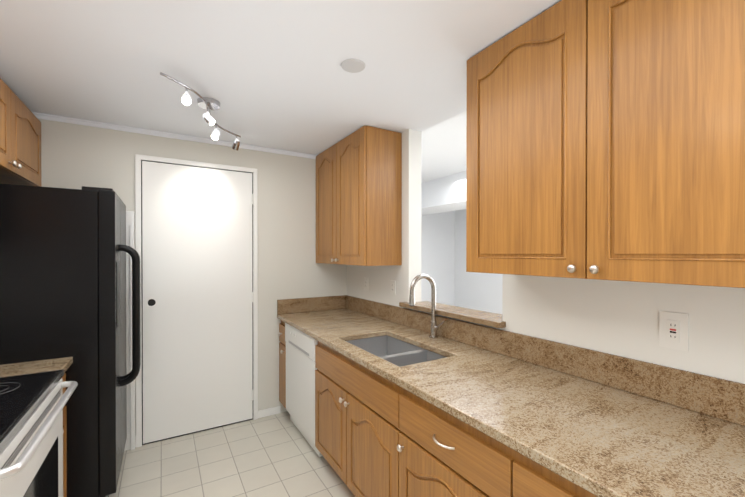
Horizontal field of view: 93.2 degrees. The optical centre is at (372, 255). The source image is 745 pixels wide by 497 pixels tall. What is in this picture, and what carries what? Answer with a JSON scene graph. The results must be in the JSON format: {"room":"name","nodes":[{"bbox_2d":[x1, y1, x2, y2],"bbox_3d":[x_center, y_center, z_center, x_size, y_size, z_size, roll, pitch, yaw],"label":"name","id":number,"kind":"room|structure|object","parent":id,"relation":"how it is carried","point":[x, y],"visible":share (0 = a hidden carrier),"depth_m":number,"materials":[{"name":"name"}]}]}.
{"room":"kitchen","nodes":[
{"label":"kitchen","id":0,"kind":"room"},
{"bbox_2d":[38,119,346,434],"bbox_3d":[-1.427,0.238,2.919,2.888,2.385,0.120,0,0,-31],"label":"wall","id":1,"kind":"structure","parent":0,"point":[75,156],"depth_m":3.12,"materials":[{"name":"white paint"}]},
{"bbox_2d":[32,112,316,158],"bbox_3d":[-1.389,-0.935,2.850,2.645,0.035,0.025,0,0,-31],"label":"crown molding","id":2,"kind":"structure","parent":1,"relation":"attached to","point":[137,130],"depth_m":2.70,"materials":[{"name":"white paint"}]},
{"bbox_2d":[135,154,257,447],"bbox_3d":[-1.388,0.338,2.858,0.884,2.187,0.022,0,0,-31],"label":"closet door","id":3,"kind":"structure","parent":1,"relation":"in","point":[196,238],"depth_m":2.83,"materials":[{"name":"white wood"}]},
{"bbox_2d":[135,406,279,446],"bbox_3d":[-1.682,1.390,2.693,1.971,0.085,0.013,0,0,-31],"label":"baseboard","id":4,"kind":"structure","parent":1,"relation":"attached to","point":[268,412],"depth_m":3.14,"materials":[{"name":"white wood"}]},
{"bbox_2d":[109,411,354,496],"bbox_3d":[-0.242,1.490,0.942,2.888,0.100,4.740,0,0,-31],"label":"floor","id":5,"kind":"structure","parent":0,"point":[275,455],"depth_m":2.40,"materials":[{"name":"tile"}]},
{"bbox_2d":[0,369,77,496],"bbox_3d":[-1.467,0.894,1.137,0.688,1.090,0.838,0,0,-31],"label":"stove","id":6,"kind":"object","parent":5,"relation":"on","point":[32,405],"visible":1,"depth_m":1.31,"materials":[{"name":"white"}]},
{"bbox_2d":[62,373,66,496],"bbox_3d":[-1.797,1.006,1.596,0.648,0.864,0.275,0,0,-31],"label":"base cabinet","id":7,"kind":"object","parent":5,"relation":"on","point":[64,448],"visible":0.12,"depth_m":1.82,"materials":[{"name":"brown wood"}]},
{"bbox_2d":[0,357,72,376],"bbox_3d":[-1.799,0.489,1.593,0.643,0.167,0.274,0,0,-31],"label":"countertop","id":8,"kind":"structure","parent":7,"relation":"on","point":[21,368],"depth_m":1.71,"materials":[{"name":"stone"}]},
{"bbox_2d":[0,184,140,496],"bbox_3d":[-1.916,0.529,2.093,0.900,1.811,0.698,0,0,-31],"label":"refrigerator","id":9,"kind":"object","parent":5,"relation":"on","point":[63,251],"visible":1,"depth_m":1.89,"materials":[{"name":"black metal"}]},
{"bbox_2d":[124,211,134,450],"bbox_3d":[-1.815,0.552,2.590,0.113,1.760,0.044,0,0,-31],"label":"board","id":10,"kind":"object","parent":5,"relation":"on","point":[130,242],"visible":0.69,"depth_m":2.59,"materials":[{"name":"white wood"}]},
{"bbox_2d":[285,323,322,456],"bbox_3d":[-0.302,1.001,2.895,0.644,0.860,0.672,0,0,-31],"label":"dishwasher","id":11,"kind":"object","parent":5,"relation":"on","point":[300,377],"visible":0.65,"depth_m":2.68,"materials":[{"name":"white plastic"},{"name":"white painted metal"}]},
{"bbox_2d":[278,321,357,416],"bbox_3d":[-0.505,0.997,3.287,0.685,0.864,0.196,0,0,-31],"label":"base cabinet","id":12,"kind":"object","parent":5,"relation":"on","point":[336,375],"depth_m":2.24,"materials":[{"name":"brown wood"}]},
{"bbox_2d":[386,379,485,496],"bbox_3d":[0.560,1.006,1.498,0.691,0.864,0.711,0,0,-31],"label":"base cabinet","id":13,"kind":"object","parent":5,"relation":"on","point":[431,452],"depth_m":1.40,"materials":[{"name":"brown wood"}]},
{"bbox_2d":[486,435,597,496],"bbox_3d":[0.864,1.008,0.989,0.691,0.864,0.711,0,0,-31],"label":"base cabinet","id":14,"kind":"object","parent":5,"relation":"on","point":[509,473],"depth_m":1.05,"materials":[{"name":"brown wood"}]},
{"bbox_2d":[277,295,744,496],"bbox_3d":[0.379,0.488,1.788,0.704,0.167,3.672,0,0,-31],"label":"countertop","id":15,"kind":"structure","parent":14,"relation":"on","point":[599,424],"depth_m":1.27,"materials":[{"name":"stone"}]},
{"bbox_2d":[346,335,445,366],"bbox_3d":[0.116,0.673,2.106,0.412,0.202,0.732,0,0,-31],"label":"sink","id":16,"kind":"object","parent":15,"relation":"in","point":[399,353],"visible":0.08,"depth_m":2.36,"materials":[{"name":"silver metal"}]},
{"bbox_2d":[409,274,445,337],"bbox_3d":[0.346,0.325,2.223,0.226,0.417,0.133,0,0,-31],"label":"faucet","id":17,"kind":"object","parent":15,"relation":"on","point":[434,326],"visible":0.98,"depth_m":2.28,"materials":[{"name":"silver metal"}]},
{"bbox_2d":[0,0,560,154],"bbox_3d":[-0.242,-0.995,0.930,2.888,0.100,4.740,0,0,-31],"label":"ceiling","id":18,"kind":"structure","parent":0,"point":[273,74],"depth_m":1.71,"materials":[{"name":"white paint"}]},
{"bbox_2d":[160,72,240,150],"bbox_3d":[-1.011,-0.864,2.181,0.132,0.171,0.933,0,0,-5],"label":"track light","id":19,"kind":"object","parent":18,"relation":"attached to","point":[208,104],"visible":1,"depth_m":2.12,"materials":[{"name":"silver metal"}]},
{"bbox_2d":[341,59,365,72],"bbox_3d":[-0.096,-0.944,1.757,0.124,0.008,0.124,0,0,-31],"label":"ceiling vent","id":20,"kind":"object","parent":18,"relation":"in","point":[353,65],"visible":1,"depth_m":1.74,"materials":[{"name":"grey plastic"}]},
{"bbox_2d":[421,111,502,313],"bbox_3d":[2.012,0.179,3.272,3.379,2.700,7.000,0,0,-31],"label":"pass-through opening","id":21,"kind":"structure","parent":0,"point":[443,204],"depth_m":6.32,"materials":[{"name":"beige"}]},
{"bbox_2d":[347,129,744,383],"bbox_3d":[0.946,0.244,1.645,0.120,2.385,4.500,0,0,-31],"label":"wall","id":22,"kind":"structure","parent":0,"point":[618,318],"depth_m":1.50,"materials":[{"name":"white paint"}]},
{"bbox_2d":[316,126,401,265],"bbox_3d":[-0.173,-0.438,3.038,0.365,1.022,0.947,0,0,-31],"label":"upper cabinet","id":23,"kind":"object","parent":22,"relation":"attached to","point":[358,197],"visible":1,"depth_m":2.69,"materials":[{"name":"brown wood"}]},
{"bbox_2d":[390,280,395,294],"bbox_3d":[0.164,0.255,2.826,0.009,0.114,0.070,0,0,-31],"label":"switch plate","id":24,"kind":"object","parent":22,"relation":"attached to","point":[392,287],"depth_m":2.82,"materials":[{"name":"white plastic"}]},
{"bbox_2d":[399,301,505,327],"bbox_3d":[0.534,0.370,2.329,0.225,0.032,0.925,0,0,-31],"label":"sill","id":25,"kind":"structure","parent":22,"relation":"attached to","point":[478,317],"depth_m":2.20,"materials":[{"name":"stone"}]},
{"bbox_2d":[466,0,744,287],"bbox_3d":[0.868,-0.429,1.295,0.365,1.022,1.124,0,0,-31],"label":"upper cabinet","id":26,"kind":"object","parent":22,"relation":"attached to","point":[605,139],"visible":1,"depth_m":1.15,"materials":[{"name":"brown wood"}]},
{"bbox_2d":[659,311,688,351],"bbox_3d":[1.089,0.272,1.276,0.010,0.132,0.084,0,0,-31],"label":"outlet","id":27,"kind":"object","parent":22,"relation":"attached to","point":[673,330],"visible":1,"depth_m":1.27,"materials":[{"name":"white plastic"}]},
{"bbox_3d":[-1.430,0.251,0.226,0.120,2.385,4.500,0,0,-31],"label":"wall","id":28,"kind":"structure","parent":0,"visible":0},
{"bbox_2d":[0,78,41,186],"bbox_3d":[-2.075,-0.674,1.802,0.390,0.440,1.116,0,0,-31],"label":"upper cabinet","id":29,"kind":"object","parent":28,"relation":"attached to","point":[20,143],"visible":0.96,"depth_m":2.00,"materials":[{"name":"brown wood"}]}
]}

